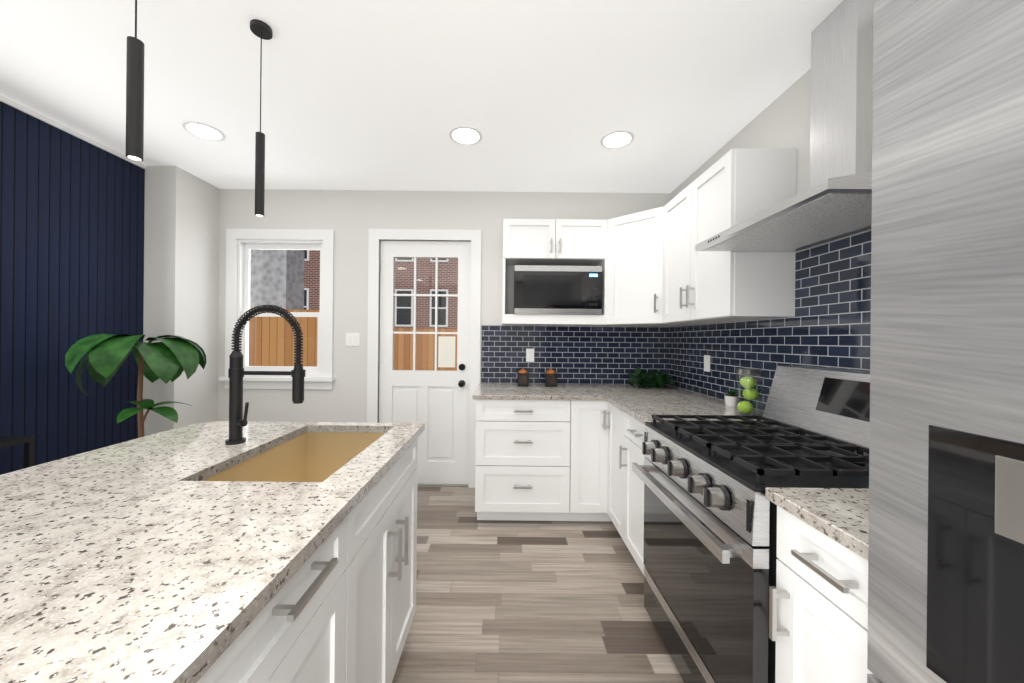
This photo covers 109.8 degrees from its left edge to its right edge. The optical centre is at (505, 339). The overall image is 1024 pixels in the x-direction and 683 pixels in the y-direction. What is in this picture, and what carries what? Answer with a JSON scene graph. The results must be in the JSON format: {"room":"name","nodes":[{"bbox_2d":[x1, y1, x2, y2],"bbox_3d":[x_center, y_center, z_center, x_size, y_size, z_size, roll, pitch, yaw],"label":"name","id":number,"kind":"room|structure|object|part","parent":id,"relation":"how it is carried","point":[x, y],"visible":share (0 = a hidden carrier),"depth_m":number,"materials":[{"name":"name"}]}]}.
{"room":"kitchen","nodes":[
{"label":"kitchen","id":0,"kind":"room"},
{"bbox_2d":[0,101,144,474],"bbox_3d":[-2.840,-0.032,0.120,0.120,2.610,5.280,1,0,0],"label":"wall","id":1,"kind":"structure","parent":0,"point":[72,207],"depth_m":2.25,"materials":[{"name":"blue wood"}]},
{"bbox_2d":[0,95,145,168],"bbox_3d":[-2.761,-1.321,0.184,0.012,0.030,5.149,1,0,0],"label":"crown molding","id":2,"kind":"structure","parent":1,"relation":"attached to","point":[11,103],"depth_m":2.26,"materials":[{"name":"white wood"}]},
{"bbox_2d":[143,166,219,435],"bbox_3d":[-2.720,-0.031,2.970,0.360,2.610,0.420,1,0,0],"label":"wall","id":3,"kind":"structure","parent":0,"point":[181,250],"depth_m":2.83,"materials":[{"name":"white paint"}]},
{"bbox_2d":[0,0,842,192],"bbox_3d":[-0.657,-1.366,0.390,4.460,0.100,5.820,1,0,0],"label":"ceiling","id":4,"kind":"structure","parent":0,"point":[539,95],"depth_m":1.84,"materials":[{"name":"white paint"}]},
{"bbox_2d":[125,0,144,160],"bbox_3d":[-0.996,-0.904,0.970,0.080,0.830,0.080,1,0,0],"label":"pendant light","id":5,"kind":"object","parent":4,"relation":"hanging from","point":[135,99],"visible":1,"depth_m":0.96,"materials":[{"name":"black metal"}]},
{"bbox_2d":[182,121,224,140],"bbox_3d":[-1.917,-1.324,2.290,0.209,0.008,0.209,1,0,-6],"label":"recessed light","id":6,"kind":"object","parent":4,"relation":"in","point":[201,130],"depth_m":2.28,"materials":[{"name":"white plastic"}]},
{"bbox_2d":[250,19,272,216],"bbox_3d":[-1.036,-0.922,1.520,0.080,0.795,0.080,1,0,0],"label":"pendant light","id":7,"kind":"object","parent":4,"relation":"hanging from","point":[260,29],"visible":1,"depth_m":1.51,"materials":[{"name":"black metal"}]},
{"bbox_2d":[449,126,481,144],"bbox_3d":[-0.257,-1.308,2.310,0.209,0.008,0.209,1,0,-9],"label":"recessed light","id":8,"kind":"object","parent":4,"relation":"in","point":[469,135],"depth_m":2.30,"materials":[{"name":"white plastic"}]},
{"bbox_2d":[600,130,633,148],"bbox_3d":[0.723,-1.299,2.340,0.209,0.008,0.209,1,0,-24],"label":"recessed light","id":9,"kind":"object","parent":4,"relation":"in","point":[617,139],"depth_m":2.33,"materials":[{"name":"white plastic"}]},
{"bbox_2d":[218,189,669,422],"bbox_3d":[-0.550,-0.010,3.240,4.220,2.610,0.120,1,0,0],"label":"wall","id":10,"kind":"structure","parent":0,"point":[350,218],"depth_m":3.18,"materials":[{"name":"white paint"}]},
{"bbox_2d":[219,229,334,388],"bbox_3d":[-1.992,-0.272,3.209,0.980,1.405,0.179,1,0,0],"label":"window","id":11,"kind":"structure","parent":10,"relation":"in","point":[327,378],"depth_m":3.16,"materials":[{"name":"white wood"}]},
{"bbox_3d":[-1.992,-0.284,3.240,0.778,1.218,0.118,1,0,0],"label":"window sash","id":12,"kind":"part","parent":11,"relation":"part of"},
{"bbox_2d":[346,333,359,345],"bbox_3d":[-1.350,-0.005,3.175,0.120,0.115,0.008,1,0,0],"label":"switch plate","id":13,"kind":"object","parent":10,"relation":"attached to","point":[352,339],"visible":1,"depth_m":3.17,"materials":[{"name":"white plastic"}]},
{"bbox_2d":[367,229,480,487],"bbox_3d":[-0.722,0.161,3.171,0.990,2.265,0.017,1,0,0],"label":"door frame","id":14,"kind":"structure","parent":10,"relation":"attached to","point":[377,235],"depth_m":3.16,"materials":[{"name":"white wood"}]},
{"bbox_2d":[378,241,470,483],"bbox_3d":[-0.727,0.201,3.182,0.815,2.161,0.131,1,0,0],"label":"door","id":15,"kind":"structure","parent":10,"relation":"in","point":[435,401],"depth_m":3.21,"materials":[{"name":"painted wood"},{"name":"glass"}]},
{"bbox_2d":[417,484,468,486],"bbox_3d":[-0.733,1.298,3.240,0.830,0.031,0.120,1,0,0],"label":"door sill","id":16,"kind":"structure","parent":10,"relation":"attached to","point":[453,485],"depth_m":3.18,"materials":[{"name":"white wood"}]},
{"bbox_2d":[503,219,601,267],"bbox_3d":[0.393,-0.804,3.017,0.830,0.316,0.323,1,0,0],"label":"upper cabinet","id":17,"kind":"object","parent":10,"relation":"attached to","point":[547,242],"depth_m":2.86,"materials":[{"name":"white wood"}]},
{"bbox_2d":[514,265,601,314],"bbox_3d":[0.414,-0.395,2.997,0.690,0.385,0.307,1,0,0],"label":"microwave","id":18,"kind":"object","parent":17,"relation":"in","point":[558,290],"visible":1,"depth_m":2.84,"materials":[{"name":"black metal"}]},
{"bbox_2d":[481,325,668,383],"bbox_3d":[0.594,0.130,3.176,1.620,0.508,0.007,1,0,0],"label":"tile backsplash","id":19,"kind":"structure","parent":10,"relation":"attached to","point":[578,354],"depth_m":3.17,"materials":[{"name":"blue tile"}]},
{"bbox_2d":[526,349,533,361],"bbox_3d":[0.214,0.135,3.168,0.070,0.115,0.006,1,0,0],"label":"electrical outlet","id":20,"kind":"object","parent":19,"relation":"attached to","point":[529,355],"visible":1,"depth_m":3.17,"materials":[{"name":"white plastic"}]},
{"bbox_2d":[594,264,601,325],"bbox_3d":[1.114,-0.537,3.017,0.658,0.836,0.323,1,0,0],"label":"upper cabinet","id":21,"kind":"object","parent":10,"relation":"attached to","point":[597,318],"depth_m":2.85,"materials":[{"name":"white wood"}]},
{"bbox_2d":[618,207,661,323],"bbox_3d":[0.967,-0.540,2.715,0.329,0.833,0.304,1,0,0],"label":"upper cabinet","id":22,"kind":"object","parent":10,"relation":"attached to","point":[658,270],"depth_m":2.68,"materials":[{"name":"white wood"}]},
{"bbox_2d":[392,486,683,682],"bbox_3d":[-0.683,1.343,0.390,4.460,0.100,5.820,1,0,0],"label":"floor","id":23,"kind":"structure","parent":0,"point":[506,601],"depth_m":1.77,"materials":[{"name":"brown wood"}]},
{"bbox_2d":[0,436,34,467],"bbox_3d":[-2.631,0.893,1.433,0.245,0.761,0.965,1,0,0],"label":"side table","id":24,"kind":"object","parent":23,"relation":"on","point":[7,441],"visible":0.36,"depth_m":1.89,"materials":[{"name":"black wood"}]},
{"bbox_2d":[65,334,205,437],"bbox_3d":[-2.361,0.619,2.348,0.624,1.315,0.697,1,0,0],"label":"plant","id":25,"kind":"object","parent":23,"relation":"on","point":[167,359],"visible":0.71,"depth_m":2.23,"materials":[{"name":"green plant"}]},
{"bbox_2d":[188,429,424,682],"bbox_3d":[-0.672,0.849,0.515,0.643,0.886,2.170,1,0,0],"label":"kitchen island","id":26,"kind":"object","parent":23,"relation":"on","point":[345,614],"depth_m":0.89,"materials":[{"name":"white wood"}]},
{"bbox_2d":[0,422,423,682],"bbox_3d":[-0.617,0.389,0.515,0.500,0.030,2.230,1,0,0],"label":"island countertop","id":27,"kind":"structure","parent":26,"relation":"on","point":[149,588],"depth_m":0.58,"materials":[{"name":"white stone"}]},
{"bbox_2d":[225,304,304,444],"bbox_3d":[-0.865,0.121,1.297,0.276,0.500,0.066,1,0,0],"label":"faucet","id":28,"kind":"object","parent":27,"relation":"on","point":[238,421],"visible":1,"depth_m":1.29,"materials":[{"name":"black metal"}]},
{"bbox_2d":[192,429,387,480],"bbox_3d":[-0.677,0.509,1.261,0.402,0.236,0.642,1,0,0],"label":"sink","id":29,"kind":"object","parent":27,"relation":"in","point":[310,454],"depth_m":1.53,"materials":[{"name":"gold metal"}]},
{"bbox_2d":[475,399,574,520],"bbox_3d":[0.117,0.856,2.838,0.660,0.886,0.677,1,0,0],"label":"base cabinet","id":30,"kind":"object","parent":23,"relation":"on","point":[554,460],"depth_m":2.50,"materials":[{"name":"white wood"}]},
{"bbox_2d":[571,400,606,520],"bbox_3d":[0.587,0.861,2.838,0.280,0.886,0.677,1,0,0],"label":"base cabinet","id":31,"kind":"object","parent":23,"relation":"on","point":[589,445],"depth_m":2.51,"materials":[{"name":"white wood"}]},
{"bbox_2d":[607,402,622,531],"bbox_3d":[1.068,0.865,2.338,0.722,0.886,0.365,1,0,0],"label":"base cabinet","id":32,"kind":"object","parent":23,"relation":"on","point":[614,415],"depth_m":2.39,"materials":[{"name":"white wood"}]},
{"bbox_2d":[473,383,703,400],"bbox_3d":[0.603,0.401,2.823,1.663,0.030,0.711,1,0,0],"label":"countertop","id":33,"kind":"structure","parent":32,"relation":"on","point":[492,391],"depth_m":2.69,"materials":[{"name":"white stone"}]},
{"bbox_2d":[517,368,528,386],"bbox_3d":[0.142,0.305,2.980,0.098,0.150,0.098,1,0,0],"label":"lantern","id":34,"kind":"object","parent":33,"relation":"on","point":[522,377],"visible":1,"depth_m":2.95,"materials":[{"name":"black metal"}]},
{"bbox_2d":[544,368,557,386],"bbox_3d":[0.372,0.308,2.980,0.098,0.150,0.098,1,0,0],"label":"lantern","id":35,"kind":"object","parent":33,"relation":"on","point":[550,377],"visible":1,"depth_m":2.95,"materials":[{"name":"black metal"}]},
{"bbox_2d":[627,366,674,387],"bbox_3d":[1.190,0.308,2.954,0.380,0.162,0.309,1,0,0],"label":"herbs","id":36,"kind":"object","parent":33,"relation":"on","point":[656,380],"visible":1,"depth_m":2.93,"materials":[{"name":"green plant"}]},
{"bbox_2d":[619,412,644,574],"bbox_3d":[1.068,0.865,1.936,0.722,0.886,0.440,1,0,0],"label":"base cabinet","id":37,"kind":"object","parent":23,"relation":"on","point":[631,488],"depth_m":2.04,"materials":[{"name":"white wood"}]},
{"bbox_2d":[601,395,763,423],"bbox_3d":[1.053,0.405,2.091,0.763,0.030,0.751,1,0,0],"label":"countertop","id":38,"kind":"structure","parent":37,"relation":"on","point":[642,408],"depth_m":2.12,"materials":[{"name":"white stone"}]},
{"bbox_2d":[725,389,738,406],"bbox_3d":[1.343,0.345,2.143,0.092,0.094,0.088,1,0,0],"label":"succulent","id":39,"kind":"object","parent":38,"relation":"on","point":[729,399],"visible":0.85,"depth_m":2.12,"materials":[{"name":"white ceramic"}]},
{"bbox_2d":[734,368,762,416],"bbox_3d":[1.268,0.271,1.880,0.124,0.240,0.124,1,0,0],"label":"jar","id":40,"kind":"object","parent":38,"relation":"on","point":[748,384],"visible":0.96,"depth_m":1.86,"materials":[{"name":"clear glass"}]},
{"bbox_2d":[632,366,869,682],"bbox_3d":[1.005,0.715,1.331,0.833,1.190,0.754,1,0,0],"label":"range","id":41,"kind":"object","parent":23,"relation":"on","point":[710,534],"visible":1,"depth_m":1.23,"materials":[{"name":"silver metal"}]},
{"bbox_2d":[769,506,872,682],"bbox_3d":[1.068,0.865,0.777,0.722,0.886,0.337,1,0,0],"label":"base cabinet","id":42,"kind":"object","parent":23,"relation":"on","point":[818,603],"depth_m":0.82,"materials":[{"name":"white wood"}]},
{"bbox_2d":[765,487,868,559],"bbox_3d":[1.058,0.405,0.777,0.753,0.030,0.341,1,0,0],"label":"countertop","id":43,"kind":"structure","parent":42,"relation":"on","point":[840,516],"depth_m":0.83,"materials":[{"name":"white stone"}]},
{"bbox_2d":[867,0,1023,682],"bbox_3d":[0.981,0.379,0.119,0.903,1.860,0.958,1,0,0],"label":"fridge","id":44,"kind":"object","parent":23,"relation":"on","point":[946,536],"visible":1,"depth_m":0.49,"materials":[{"name":"grey metal"}]},
{"bbox_2d":[670,68,871,393],"bbox_3d":[1.500,0.009,0.330,0.120,2.610,5.700,1,0,0],"label":"wall","id":45,"kind":"structure","parent":0,"point":[782,121],"depth_m":1.87,"materials":[{"name":"white paint"}]},
{"bbox_2d":[602,217,696,326],"bbox_3d":[1.114,-0.537,2.713,0.658,0.836,0.285,1,0,0],"label":"upper cabinet","id":46,"kind":"object","parent":45,"relation":"attached to","point":[609,227],"depth_m":2.84,"materials":[{"name":"white wood"}]},
{"bbox_2d":[662,188,685,323],"bbox_3d":[1.282,-0.535,2.374,0.323,0.836,0.388,1,0,0],"label":"upper cabinet","id":47,"kind":"object","parent":45,"relation":"attached to","point":[674,212],"depth_m":2.41,"materials":[{"name":"white wood"}]},
{"bbox_2d":[686,148,796,323],"bbox_3d":[1.282,-0.535,1.985,0.323,0.836,0.390,1,0,0],"label":"upper cabinet","id":48,"kind":"object","parent":45,"relation":"attached to","point":[722,286],"depth_m":1.79,"materials":[{"name":"white wood"}]},
{"bbox_2d":[665,231,870,410],"bbox_3d":[1.436,-0.019,1.893,0.007,0.823,2.573,1,0,0],"label":"tile backsplash","id":49,"kind":"structure","parent":45,"relation":"attached to","point":[828,325],"depth_m":1.74,"materials":[{"name":"blue tile"}]},
{"bbox_2d":[704,355,709,371],"bbox_3d":[1.428,0.166,2.555,0.004,0.115,0.070,1,0,0],"label":"electrical outlet","id":50,"kind":"object","parent":49,"relation":"attached to","point":[707,363],"visible":1,"depth_m":2.55,"materials":[{"name":"white plastic"}]},
{"bbox_2d":[695,0,879,251],"bbox_3d":[1.194,-0.867,1.419,0.504,0.861,0.737,1,0,0],"label":"range hood","id":51,"kind":"object","parent":45,"relation":"attached to","point":[833,202],"visible":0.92,"depth_m":1.36,"materials":[{"name":"silver metal"}]},
{"label":"outside","id":52,"kind":"structure","parent":0,"visible":0},
{"bbox_3d":[-0.015,1.600,21.650,50.000,0.100,36.700,1,0,0],"label":"ground","id":53,"kind":"structure","parent":52,"visible":0},
{"bbox_2d":[250,250,304,309],"bbox_3d":[-6.547,-0.388,7.000,5.100,3.750,0.800,1,0,0],"label":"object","id":54,"kind":"object","parent":53,"relation":"on","point":[287,295],"depth_m":6.70,"materials":[{"name":"stone"}]},
{"bbox_2d":[249,309,319,366],"bbox_3d":[-5.980,0.458,6.640,6.050,2.070,0.080,1,0,0],"label":"fence","id":55,"kind":"object","parent":53,"relation":"on","point":[280,324],"depth_m":6.60,"materials":[{"name":"brown wood"}]},
{"bbox_2d":[304,250,457,328],"bbox_3d":[-2.971,-3.054,17.875,22.200,9.150,6.250,1,0,0],"label":"building","id":56,"kind":"structure","parent":53,"relation":"on","point":[403,305],"depth_m":15.00,"materials":[{"name":"brick"}]},
{"bbox_2d":[394,328,456,370],"bbox_3d":[1.019,0.660,8.440,7.950,1.800,0.080,1,0,0],"label":"fence","id":57,"kind":"object","parent":53,"relation":"on","point":[419,338],"depth_m":8.40,"materials":[{"name":"brown wood"}]}
]}

